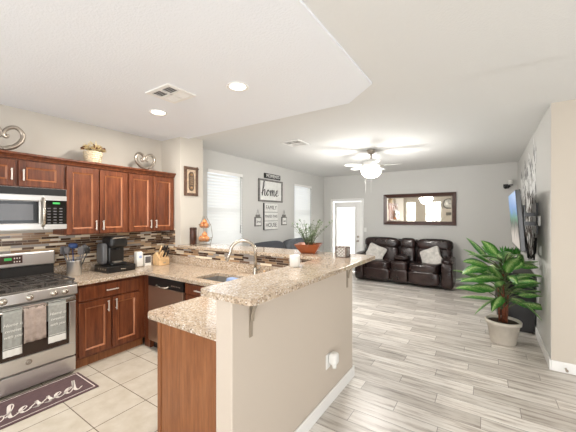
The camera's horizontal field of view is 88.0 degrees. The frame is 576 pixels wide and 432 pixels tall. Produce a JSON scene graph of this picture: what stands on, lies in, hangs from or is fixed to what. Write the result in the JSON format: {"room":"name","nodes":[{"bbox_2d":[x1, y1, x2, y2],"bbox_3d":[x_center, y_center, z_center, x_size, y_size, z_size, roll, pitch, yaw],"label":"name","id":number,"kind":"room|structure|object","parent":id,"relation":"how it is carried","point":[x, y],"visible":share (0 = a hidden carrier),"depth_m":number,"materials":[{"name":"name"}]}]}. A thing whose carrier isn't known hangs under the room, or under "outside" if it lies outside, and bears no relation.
{"room":"open-plan kitchen","nodes":[
{"label":"open-plan kitchen","id":0,"kind":"room"},
{"bbox_2d":[0,104,323,251],"bbox_3d":[-1.857,0.210,4.622,0.120,2.740,10.430,0,0,34],"label":"wall","id":1,"kind":"structure","parent":0,"point":[46,135],"depth_m":4.31,"materials":[{"name":"beige paint"}]},
{"bbox_2d":[0,157,63,189],"bbox_3d":[-2.702,-0.412,2.917,0.352,0.265,0.773,0,0,34],"label":"upper cabinet","id":2,"kind":"object","parent":1,"relation":"attached to","point":[13,172],"visible":1,"depth_m":2.93,"materials":[{"name":"brown wood"}]},
{"bbox_2d":[0,186,66,230],"bbox_3d":[-2.660,-0.070,2.889,0.448,0.410,0.765,0,0,34],"label":"microwave","id":3,"kind":"object","parent":2,"relation":"attached to","point":[21,208],"visible":1,"depth_m":2.88,"materials":[{"name":"silver metal"}]},
{"bbox_2d":[0,150,175,177],"bbox_3d":[-2.330,-0.576,3.471,0.354,0.060,2.110,0,0,34],"label":"crown molding","id":4,"kind":"structure","parent":2,"relation":"attached to","point":[3,153],"depth_m":3.25,"materials":[{"name":"brown wood"}]},
{"bbox_2d":[0,125,25,150],"bbox_3d":[-2.688,-0.742,2.808,0.060,0.263,0.334,0,0,34],"label":"heart sculpture","id":5,"kind":"object","parent":4,"relation":"on","point":[21,140],"visible":0.98,"depth_m":2.85,"materials":[{"name":"silver metal"}]},
{"bbox_2d":[80,141,105,162],"bbox_3d":[-2.256,-0.732,3.468,0.305,0.251,0.279,0,0,34],"label":"flower basket","id":6,"kind":"object","parent":4,"relation":"on","point":[95,155],"visible":0.94,"depth_m":3.40,"materials":[{"name":"beige wicker"}]},
{"bbox_2d":[134,152,155,169],"bbox_3d":[-1.905,-0.727,3.981,0.060,0.235,0.296,0,0,34],"label":"heart sculpture","id":7,"kind":"object","parent":4,"relation":"on","point":[144,159],"visible":0.98,"depth_m":3.96,"materials":[{"name":"silver metal"}]},
{"bbox_2d":[0,231,160,265],"bbox_3d":[-2.711,0.415,3.227,0.008,0.470,2.960,0,0,34],"label":"backsplash","id":8,"kind":"structure","parent":1,"relation":"attached to","point":[149,242],"depth_m":3.50,"materials":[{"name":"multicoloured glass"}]},
{"bbox_2d":[53,165,126,234],"bbox_3d":[-2.301,-0.170,3.518,0.352,0.750,0.668,0,0,34],"label":"upper cabinet","id":9,"kind":"object","parent":1,"relation":"attached to","point":[96,198],"visible":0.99,"depth_m":3.39,"materials":[{"name":"brown wood"}]},
{"bbox_2d":[127,172,173,231],"bbox_3d":[-1.931,-0.170,4.073,0.352,0.750,0.663,0,0,34],"label":"upper cabinet","id":10,"kind":"object","parent":1,"relation":"attached to","point":[150,198],"visible":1,"depth_m":3.95,"materials":[{"name":"brown wood"}]},
{"bbox_2d":[207,169,242,244],"bbox_3d":[-1.162,-0.120,5.583,0.072,1.416,0.890,0,0,34],"label":"window blind","id":11,"kind":"object","parent":1,"relation":"attached to","point":[226,226],"visible":0.84,"depth_m":5.56,"materials":[{"name":"white paint"}]},
{"bbox_2d":[254,211,260,225],"bbox_3d":[-0.637,0.039,6.339,0.021,0.363,0.220,0,0,34],"label":"tag","id":12,"kind":"object","parent":1,"relation":"hanging from","point":[257,220],"visible":1,"depth_m":6.31,"materials":[{"name":"grey wood"}]},
{"bbox_2d":[258,178,282,202],"bbox_3d":[-0.382,-0.560,6.709,0.035,0.490,0.880,0,0,34],"label":"word sign","id":13,"kind":"object","parent":1,"relation":"attached to","point":[268,190],"visible":1,"depth_m":6.67,"materials":[{"name":"grey wood"}]},
{"bbox_2d":[263,203,277,229],"bbox_3d":[-0.390,0.011,6.700,0.032,0.592,0.505,0,0,34],"label":"word sign","id":14,"kind":"object","parent":1,"relation":"attached to","point":[270,218],"visible":1,"depth_m":6.67,"materials":[{"name":"grey wood"}]},
{"bbox_2d":[264,173,279,180],"bbox_3d":[-0.352,-0.890,6.761,0.028,0.110,0.600,0,0,34],"label":"word sign","id":15,"kind":"object","parent":1,"relation":"attached to","point":[266,175],"visible":1,"depth_m":6.73,"materials":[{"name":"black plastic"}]},
{"bbox_2d":[281,212,286,224],"bbox_3d":[-0.094,0.039,7.154,0.021,0.363,0.220,0,0,34],"label":"tag","id":16,"kind":"object","parent":1,"relation":"hanging from","point":[283,218],"visible":1,"depth_m":7.14,"materials":[{"name":"grey wood"}]},
{"bbox_2d":[294,184,311,237],"bbox_3d":[0.403,-0.115,7.929,0.072,1.406,0.870,0,0,34],"label":"window blind","id":17,"kind":"object","parent":1,"relation":"attached to","point":[300,212],"visible":0.77,"depth_m":7.90,"materials":[{"name":"white paint"}]},
{"bbox_2d":[161,137,202,255],"bbox_3d":[-1.599,0.210,4.504,0.460,2.740,0.400,0,0,34],"label":"wall","id":18,"kind":"structure","parent":0,"point":[177,153],"depth_m":4.32,"materials":[{"name":"beige paint"}]},
{"bbox_2d":[184,166,198,195],"bbox_3d":[-1.402,-0.510,4.348,0.044,0.431,0.249,0,0,34],"label":"wall plaque","id":19,"kind":"object","parent":18,"relation":"attached to","point":[190,173],"visible":1,"depth_m":4.33,"materials":[{"name":"brown wood"}]},
{"bbox_2d":[161,229,309,267],"bbox_3d":[-0.716,0.372,3.670,2.820,0.385,0.008,0,0,34],"label":"backsplash","id":20,"kind":"structure","parent":18,"relation":"attached to","point":[167,237],"depth_m":3.77,"materials":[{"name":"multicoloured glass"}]},
{"bbox_2d":[183,256,351,431],"bbox_3d":[-0.866,1.010,2.937,2.500,1.139,1.675,0,0,34],"label":"wall","id":21,"kind":"structure","parent":0,"point":[270,380],"depth_m":1.93,"materials":[{"name":"beige paint"}]},
{"bbox_2d":[249,305,257,337],"bbox_3d":[-0.162,0.558,1.635,0.114,0.234,0.026,0,0,34],"label":"corbel bracket","id":22,"kind":"object","parent":21,"relation":"attached to","point":[252,310],"visible":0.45,"depth_m":1.66,"materials":[{"name":"brown metal"}]},
{"bbox_2d":[178,243,374,305],"bbox_3d":[-0.738,0.422,2.983,2.658,0.035,1.955,0,0,34],"label":"bar","id":23,"kind":"object","parent":21,"relation":"on","point":[256,289],"visible":1,"depth_m":2.03,"materials":[{"name":"beige stone"}]},
{"bbox_2d":[190,227,196,244],"bbox_3d":[-1.358,0.284,4.271,0.100,0.240,0.100,0,0,34],"label":"canister","id":24,"kind":"object","parent":23,"relation":"on","point":[193,230],"visible":1,"depth_m":4.23,"materials":[{"name":"brown wood"}]},
{"bbox_2d":[198,216,212,244],"bbox_3d":[-1.166,0.203,4.163,0.216,0.401,0.223,0,0,34],"label":"tiered stand","id":25,"kind":"object","parent":23,"relation":"on","point":[203,216],"visible":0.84,"depth_m":4.15,"materials":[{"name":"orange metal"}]},
{"bbox_2d":[289,254,299,266],"bbox_3d":[0.054,0.358,2.380,0.086,0.092,0.086,0,0,34],"label":"candle jar","id":26,"kind":"object","parent":23,"relation":"on","point":[294,259],"visible":1,"depth_m":2.34,"materials":[{"name":"white glass"}]},
{"bbox_2d":[291,219,332,253],"bbox_3d":[0.286,0.216,3.307,0.470,0.376,0.473,0,0,34],"label":"potted plant","id":27,"kind":"object","parent":23,"relation":"on","point":[311,247],"visible":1,"depth_m":3.22,"materials":[{"name":"green plant"}]},
{"bbox_2d":[335,246,349,257],"bbox_3d":[0.543,0.353,2.950,0.110,0.102,0.110,0,0,34],"label":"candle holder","id":28,"kind":"object","parent":23,"relation":"on","point":[342,251],"visible":0.99,"depth_m":2.91,"materials":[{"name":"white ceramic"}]},
{"bbox_2d":[294,365,354,431],"bbox_3d":[0.129,1.528,2.273,0.137,0.105,1.705,0,0,34],"label":"baseboard","id":29,"kind":"structure","parent":21,"relation":"attached to","point":[307,424],"depth_m":2.41,"materials":[{"name":"white paint"}]},
{"bbox_2d":[326,352,329,369],"bbox_3d":[0.333,1.205,2.476,0.006,0.120,0.080,0,0,34],"label":"wall outlet","id":30,"kind":"object","parent":21,"relation":"attached to","point":[327,355],"visible":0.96,"depth_m":2.46,"materials":[{"name":"white plastic"}]},
{"bbox_2d":[329,351,338,368],"bbox_3d":[0.382,1.198,2.480,0.066,0.127,0.085,0,0,34],"label":"plug","id":31,"kind":"object","parent":21,"relation":"attached to","point":[333,356],"visible":1,"depth_m":2.45,"materials":[{"name":"white plastic"}]},
{"bbox_2d":[347,269,351,287],"bbox_3d":[0.606,0.558,2.787,0.114,0.234,0.026,0,0,34],"label":"corbel bracket","id":32,"kind":"object","parent":21,"relation":"attached to","point":[348,273],"visible":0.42,"depth_m":2.81,"materials":[{"name":"brown metal"}]},
{"bbox_2d":[0,0,575,176],"bbox_3d":[1.401,-1.190,2.551,7.900,0.140,10.600,0,0,34],"label":"ceiling","id":33,"kind":"structure","parent":0,"point":[91,62],"depth_m":2.34,"materials":[{"name":"white paint"}]},
{"bbox_2d":[148,109,167,115],"bbox_3d":[-1.400,-1.115,3.217,0.196,0.009,0.196,0,0,34],"label":"recessed light","id":34,"kind":"object","parent":33,"relation":"in","point":[157,112],"visible":1,"depth_m":3.21,"materials":[{"name":"white paint"}]},
{"bbox_2d":[145,83,196,103],"bbox_3d":[-1.067,-1.113,2.725,0.330,0.012,0.300,0,0,34],"label":"ceiling vent","id":35,"kind":"object","parent":33,"relation":"in","point":[168,92],"visible":1,"depth_m":2.72,"materials":[{"name":"white metal"}]},
{"bbox_2d":[226,82,248,91],"bbox_3d":[-0.435,-1.115,2.574,0.196,0.009,0.196,0,0,34],"label":"recessed light","id":36,"kind":"object","parent":33,"relation":"in","point":[234,86],"visible":1,"depth_m":2.57,"materials":[{"name":"white paint"}]},
{"bbox_2d":[280,139,309,146],"bbox_3d":[0.115,-1.153,4.732,0.320,0.012,0.360,0,0,34],"label":"ceiling vent","id":37,"kind":"object","parent":33,"relation":"in","point":[293,143],"visible":1,"depth_m":4.72,"materials":[{"name":"white metal"}]},
{"bbox_2d":[345,149,393,177],"bbox_3d":[1.494,-0.779,5.248,0.944,0.759,0.940,0,0,34],"label":"ceiling fan","id":38,"kind":"object","parent":33,"relation":"hanging from","point":[370,168],"visible":1,"depth_m":5.14,"materials":[{"name":"silver metal"}]},
{"bbox_2d":[0,271,575,431],"bbox_3d":[1.401,1.630,2.551,7.900,0.100,10.600,0,0,34],"label":"floor","id":39,"kind":"structure","parent":0,"point":[423,361],"depth_m":2.85,"materials":[{"name":"grey wood"}]},
{"bbox_2d":[0,250,76,398],"bbox_3d":[-2.557,0.978,2.823,0.672,1.205,0.756,0,0,34],"label":"gas range","id":40,"kind":"object","parent":39,"relation":"on","point":[26,278],"visible":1,"depth_m":2.80,"materials":[{"name":"silver metal"}]},
{"bbox_2d":[1,307,22,358],"bbox_3d":[-2.359,0.997,2.551,0.049,0.396,0.131,0,0,34],"label":"dish towel","id":41,"kind":"object","parent":40,"relation":"hanging from","point":[11,321],"visible":1,"depth_m":2.54,"materials":[{"name":"white fabric"}]},
{"bbox_2d":[22,302,45,343],"bbox_3d":[-2.275,0.957,2.677,0.048,0.316,0.160,0,0,34],"label":"dish towel","id":42,"kind":"object","parent":40,"relation":"hanging from","point":[33,318],"visible":1,"depth_m":2.66,"materials":[{"name":"beige fabric"}]},
{"bbox_2d":[0,273,76,296],"bbox_3d":[-2.558,0.650,2.824,0.590,0.060,0.756,0,0,34],"label":"cooktop","id":43,"kind":"object","parent":40,"relation":"in","point":[16,285],"depth_m":2.85,"materials":[{"name":"grey metal"}]},
{"bbox_2d":[47,299,65,343],"bbox_3d":[-2.184,0.990,2.813,0.049,0.381,0.138,0,0,34],"label":"dish towel","id":44,"kind":"object","parent":40,"relation":"hanging from","point":[56,311],"visible":1,"depth_m":2.80,"materials":[{"name":"white fabric"}]},
{"bbox_2d":[0,372,98,429],"bbox_3d":[-2.229,1.574,2.433,0.440,0.010,1.075,0,0,34],"label":"kitchen mat","id":45,"kind":"object","parent":39,"relation":"on","point":[15,409],"visible":1,"depth_m":2.56,"materials":[{"name":"purple"}]},
{"bbox_2d":[75,275,144,368],"bbox_3d":[-2.168,1.143,3.480,0.610,0.874,0.735,0,0,34],"label":"base cabinet","id":46,"kind":"object","parent":39,"relation":"on","point":[110,315],"visible":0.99,"depth_m":3.29,"materials":[{"name":"brown wood"}]},
{"bbox_2d":[145,275,153,346],"bbox_3d":[-1.539,1.143,3.857,0.117,0.874,0.590,0,0,34],"label":"base cabinet","id":47,"kind":"object","parent":39,"relation":"on","point":[149,343],"visible":0.21,"depth_m":3.62,"materials":[{"name":"brown wood"}]},
{"bbox_2d":[148,276,185,347],"bbox_3d":[-1.242,1.144,3.599,0.656,0.872,0.649,0,0,34],"label":"dishwasher","id":48,"kind":"object","parent":39,"relation":"on","point":[162,292],"visible":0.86,"depth_m":3.41,"materials":[{"name":"silver metal"}]},
{"bbox_2d":[157,322,215,431],"bbox_3d":[-0.404,1.143,2.228,0.696,0.874,0.858,0,0,34],"label":"base cabinet","id":49,"kind":"object","parent":39,"relation":"on","point":[186,361],"visible":0.44,"depth_m":1.88,"materials":[{"name":"brown wood"}]},
{"bbox_2d":[54,255,277,340],"bbox_3d":[-1.131,0.635,3.049,2.817,0.138,1.484,0,0,34],"label":"countertop","id":50,"kind":"structure","parent":49,"relation":"on","point":[197,315],"depth_m":3.31,"materials":[{"name":"beige stone"}]},
{"bbox_2d":[67,259,81,276],"bbox_3d":[-2.394,0.581,3.340,0.144,0.170,0.144,0,0,34],"label":"utensil crock","id":51,"kind":"object","parent":50,"relation":"on","point":[74,268],"visible":0.96,"depth_m":3.28,"materials":[{"name":"silver metal"}]},
{"bbox_2d":[60,246,66,262],"bbox_3d":[-2.469,0.496,3.324,0.115,0.320,0.039,0,0,-25],"label":"spatula","id":52,"kind":"object","parent":51,"relation":"in","point":[61,247],"visible":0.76,"depth_m":3.31,"materials":[{"name":"grey metal"}]},
{"bbox_2d":[64,246,69,260],"bbox_3d":[-2.424,0.495,3.296,0.018,0.320,0.087,0,0,34],"label":"slotted spoon","id":53,"kind":"object","parent":51,"relation":"in","point":[66,249],"visible":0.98,"depth_m":3.28,"materials":[{"name":"grey"}]},
{"bbox_2d":[68,243,77,260],"bbox_3d":[-2.424,0.480,3.360,0.075,0.349,0.085,0,0,34],"label":"ladle","id":54,"kind":"object","parent":51,"relation":"in","point":[71,245],"visible":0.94,"depth_m":3.34,"materials":[{"name":"blue plastic"}]},
{"bbox_2d":[78,247,83,259],"bbox_3d":[-2.343,0.500,3.346,0.083,0.310,0.038,0,0,-26],"label":"turner","id":55,"kind":"object","parent":51,"relation":"in","point":[80,249],"visible":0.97,"depth_m":3.35,"materials":[{"name":"grey"}]},
{"bbox_2d":[82,246,89,263],"bbox_3d":[-2.313,0.501,3.369,0.127,0.311,0.032,0,0,-28],"label":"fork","id":56,"kind":"object","parent":51,"relation":"in","point":[87,249],"visible":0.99,"depth_m":3.38,"materials":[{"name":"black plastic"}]},
{"bbox_2d":[96,236,126,265],"bbox_3d":[-2.134,0.417,3.632,0.269,0.344,0.265,0,0,34],"label":"coffee maker","id":57,"kind":"object","parent":50,"relation":"on","point":[110,251],"visible":1,"depth_m":3.57,"materials":[{"name":"black plastic"}]},
{"bbox_2d":[95,262,134,273],"bbox_3d":[-2.106,0.628,3.645,0.351,0.076,0.332,0,0,34],"label":"pod drawer","id":58,"kind":"object","parent":50,"relation":"on","point":[103,268],"visible":0.95,"depth_m":3.55,"materials":[{"name":"black plastic"}]},
{"bbox_2d":[134,251,142,266],"bbox_3d":[-1.960,0.566,3.909,0.082,0.200,0.085,0,0,34],"label":"canister","id":59,"kind":"object","parent":50,"relation":"on","point":[138,255],"visible":0.96,"depth_m":3.88,"materials":[{"name":"white ceramic"}]},
{"bbox_2d":[143,255,150,265],"bbox_3d":[-1.892,0.598,3.997,0.056,0.136,0.094,0,0,34],"label":"box","id":60,"kind":"object","parent":50,"relation":"on","point":[147,258],"visible":0.82,"depth_m":3.97,"materials":[{"name":"white ceramic"}]},
{"bbox_2d":[145,256,150,262],"bbox_3d":[-1.869,0.583,3.981,0.001,0.085,0.078,0,0,34],"label":"picture","id":61,"kind":"object","parent":60,"relation":"attached to","point":[147,258],"depth_m":3.98,"materials":[{"name":"grey"}]},
{"bbox_2d":[153,252,168,265],"bbox_3d":[-1.738,0.579,4.080,0.161,0.173,0.150,0,0,34],"label":"knife block","id":62,"kind":"object","parent":50,"relation":"on","point":[157,260],"visible":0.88,"depth_m":4.02,"materials":[{"name":"brown wood"}]},
{"bbox_2d":[205,276,228,281],"bbox_3d":[-0.648,0.792,3.191,0.684,0.176,0.354,0,0,34],"label":"sink","id":63,"kind":"object","parent":50,"relation":"in","point":[215,278],"visible":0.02,"depth_m":3.47,"materials":[{"name":"silver metal"}]},
{"bbox_2d":[226,277,237,281],"bbox_3d":[-0.607,0.745,3.289,0.170,0.130,0.080,0,0,34],"label":"cloth","id":64,"kind":"object","parent":63,"relation":"in","point":[229,278],"visible":0.27,"depth_m":3.27,"materials":[{"name":"blue fabric"}]},
{"bbox_2d":[225,239,260,274],"bbox_3d":[-0.489,0.459,3.260,0.395,0.413,0.100,0,0,-1],"label":"faucet","id":65,"kind":"object","parent":50,"relation":"on","point":[255,270],"visible":0.86,"depth_m":3.25,"materials":[{"name":"silver metal"}]},
{"bbox_2d":[185,283,205,300],"bbox_3d":[-0.614,1.143,3.210,0.813,0.874,0.640,0,0,34],"label":"base cabinet","id":66,"kind":"object","parent":39,"relation":"on","point":[192,291],"visible":0.09,"depth_m":3.13,"materials":[{"name":"brown wood"}]},
{"bbox_2d":[250,238,308,249],"bbox_3d":[0.016,1.043,6.360,0.890,1.073,2.700,0,0,34],"label":"couch","id":67,"kind":"object","parent":39,"relation":"on","point":[287,244],"visible":0.13,"depth_m":6.24,"materials":[{"name":"fabric"}]},
{"bbox_2d":[250,241,284,248],"bbox_3d":[-0.407,0.780,5.951,0.304,0.546,1.110,0,0,34],"label":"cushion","id":68,"kind":"object","parent":67,"relation":"on","point":[271,244],"depth_m":5.94,"materials":[{"name":"grey fabric"}]},
{"bbox_2d":[283,238,308,249],"bbox_3d":[0.229,0.780,6.903,0.304,0.546,1.100,0,0,34],"label":"cushion","id":69,"kind":"object","parent":67,"relation":"on","point":[289,244],"depth_m":6.56,"materials":[{"name":"grey fabric"}]},
{"bbox_2d":[355,237,455,288],"bbox_3d":[2.780,1.047,7.161,2.190,1.026,0.920,0,0,34],"label":"leather sofa","id":70,"kind":"object","parent":39,"relation":"on","point":[402,262],"visible":0.87,"depth_m":6.89,"materials":[{"name":"black leather"}]},
{"bbox_2d":[366,243,386,258],"bbox_3d":[2.170,0.925,7.399,0.534,0.500,0.255,0,0,20],"label":"throw pillow","id":71,"kind":"object","parent":70,"relation":"on","point":[377,251],"visible":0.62,"depth_m":7.36,"materials":[{"name":"fabric"}]},
{"bbox_2d":[365,258,393,268],"bbox_3d":[2.273,1.160,7.355,0.620,0.220,0.660,0,0,34],"label":"seat cushion","id":72,"kind":"object","parent":70,"relation":"on","point":[385,263],"depth_m":7.08,"materials":[{"name":"brown leather"}]},
{"bbox_2d":[365,245,399,259],"bbox_3d":[2.409,0.950,7.649,0.854,0.436,0.316,0,0,34],"label":"cushion","id":73,"kind":"object","parent":70,"relation":"on","point":[392,250],"depth_m":7.41,"materials":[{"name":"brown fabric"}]},
{"bbox_2d":[400,247,415,261],"bbox_3d":[2.941,0.950,7.294,0.349,0.436,0.316,0,0,34],"label":"cushion","id":74,"kind":"object","parent":70,"relation":"on","point":[411,251],"depth_m":7.17,"materials":[{"name":"brown leather"}]},
{"bbox_2d":[409,260,440,273],"bbox_3d":[3.130,1.160,6.783,0.640,0.220,0.660,0,0,34],"label":"seat cushion","id":75,"kind":"object","parent":70,"relation":"on","point":[415,266],"depth_m":6.54,"materials":[{"name":"brown leather"}]},
{"bbox_2d":[420,246,441,264],"bbox_3d":[3.207,0.925,6.684,0.254,0.508,0.540,0,0,-42],"label":"throw pillow","id":76,"kind":"object","parent":70,"relation":"on","point":[432,255],"visible":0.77,"depth_m":6.63,"materials":[{"name":"fabric"}]},
{"bbox_2d":[417,248,452,260],"bbox_3d":[3.428,0.950,6.969,0.747,0.436,0.316,0,0,34],"label":"cushion","id":77,"kind":"object","parent":70,"relation":"on","point":[443,251],"depth_m":6.78,"materials":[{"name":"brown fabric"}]},
{"bbox_2d":[453,238,541,346],"bbox_3d":[2.607,0.939,3.779,0.919,1.280,0.948,0,0,34],"label":"potted plant","id":78,"kind":"object","parent":39,"relation":"on","point":[503,329],"visible":1,"depth_m":3.69,"materials":[{"name":"plant"}]},
{"bbox_2d":[495,261,534,333],"bbox_3d":[3.518,1.180,4.697,0.424,0.800,1.520,0,0,34],"label":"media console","id":79,"kind":"object","parent":39,"relation":"on","point":[526,316],"visible":0.19,"depth_m":4.04,"materials":[{"name":"black wood"}]},
{"bbox_2d":[499,246,520,264],"bbox_3d":[3.448,0.621,4.625,0.269,0.318,0.280,0,0,34],"label":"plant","id":80,"kind":"object","parent":79,"relation":"on","point":[516,250],"visible":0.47,"depth_m":4.57,"materials":[{"name":"green plant"}]},
{"bbox_2d":[324,162,517,282],"bbox_3d":[3.033,0.210,7.702,4.840,2.740,0.120,0,0,34],"label":"wall","id":81,"kind":"structure","parent":0,"point":[482,201],"depth_m":7.06,"materials":[{"name":"grey paint"}]},
{"bbox_2d":[331,198,363,271],"bbox_3d":[1.684,0.545,8.526,1.000,2.070,0.125,0,0,34],"label":"door","id":82,"kind":"structure","parent":81,"relation":"in","point":[348,216],"depth_m":8.52,"materials":[{"name":"white paint"}]},
{"bbox_2d":[383,192,455,225],"bbox_3d":[3.246,-0.170,7.459,1.685,0.790,0.045,0,0,34],"label":"wall mirror","id":83,"kind":"object","parent":81,"relation":"attached to","point":[416,208],"visible":1,"depth_m":7.44,"materials":[{"name":"brown mirror"}]},
{"bbox_2d":[456,279,493,285],"bbox_3d":[2.985,1.528,7.652,4.595,0.105,0.015,0,0,34],"label":"baseboard","id":84,"kind":"structure","parent":81,"relation":"attached to","point":[457,281],"depth_m":6.85,"materials":[{"name":"white paint"}]},
{"bbox_2d":[503,180,512,188],"bbox_3d":[4.734,-0.675,6.404,0.170,0.180,0.150,0,0,34],"label":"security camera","id":85,"kind":"object","parent":81,"relation":"attached to","point":[510,182],"visible":1,"depth_m":6.39,"materials":[{"name":"black plastic"}]},
{"bbox_2d":[485,314,522,346],"bbox_3d":[2.694,1.437,3.733,0.386,0.284,0.386,0,0,34],"label":"pot","id":86,"kind":"object","parent":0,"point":[502,331],"depth_m":3.63,"materials":[{"name":"white ceramic"}]},
{"bbox_2d":[518,104,550,358],"bbox_3d":[3.861,0.210,4.691,0.120,2.740,3.970,0,0,34],"label":"wall","id":87,"kind":"structure","parent":0,"point":[542,134],"depth_m":3.47,"materials":[{"name":"grey paint"}]},
{"bbox_2d":[521,138,535,260],"bbox_3d":[3.909,-0.203,4.876,0.004,1.796,2.217,0,0,34],"label":"wall decal","id":88,"kind":"object","parent":87,"relation":"attached to","point":[527,189],"visible":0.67,"depth_m":4.57,"materials":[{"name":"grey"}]},
{"bbox_2d":[522,203,537,233],"bbox_3d":[3.175,0.030,3.923,0.160,0.400,0.550,0,0,34],"label":"mount","id":89,"kind":"object","parent":87,"relation":"attached to","point":[534,214],"visible":0.66,"depth_m":3.87,"materials":[{"name":"black plastic"}]},
{"bbox_2d":[508,189,525,251],"bbox_3d":[3.010,0.050,3.918,0.122,0.711,1.280,0,0,34],"label":"television","id":90,"kind":"object","parent":89,"relation":"attached to","point":[515,202],"visible":1,"depth_m":3.46,"materials":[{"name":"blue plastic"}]},
{"bbox_2d":[525,238,536,259],"bbox_3d":[3.084,0.421,3.785,0.122,0.293,0.313,0,0,42],"label":"power cable","id":91,"kind":"object","parent":90,"relation":"hanging from","point":[535,241],"visible":0.89,"depth_m":3.75,"materials":[{"name":"black plastic"}]},
{"bbox_2d":[537,216,540,225],"bbox_3d":[3.112,0.060,3.700,0.026,0.120,0.130,0,0,34],"label":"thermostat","id":92,"kind":"object","parent":87,"relation":"attached to","point":[538,217],"visible":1,"depth_m":3.65,"materials":[{"name":"white plastic"}]},
{"bbox_2d":[534,325,575,374],"bbox_3d":[5.067,1.528,3.872,3.065,0.105,3.995,0,0,34],"label":"baseboard","id":93,"kind":"structure","parent":87,"relation":"attached to","point":[553,365],"depth_m":3.04,"materials":[{"name":"white paint"}]},
{"bbox_2d":[551,99,575,364],"bbox_3d":[4.050,0.210,2.240,3.147,2.740,0.120,0,0,34],"label":"wall","id":94,"kind":"structure","parent":0,"point":[563,114],"depth_m":3.01,"materials":[{"name":"beige paint"}]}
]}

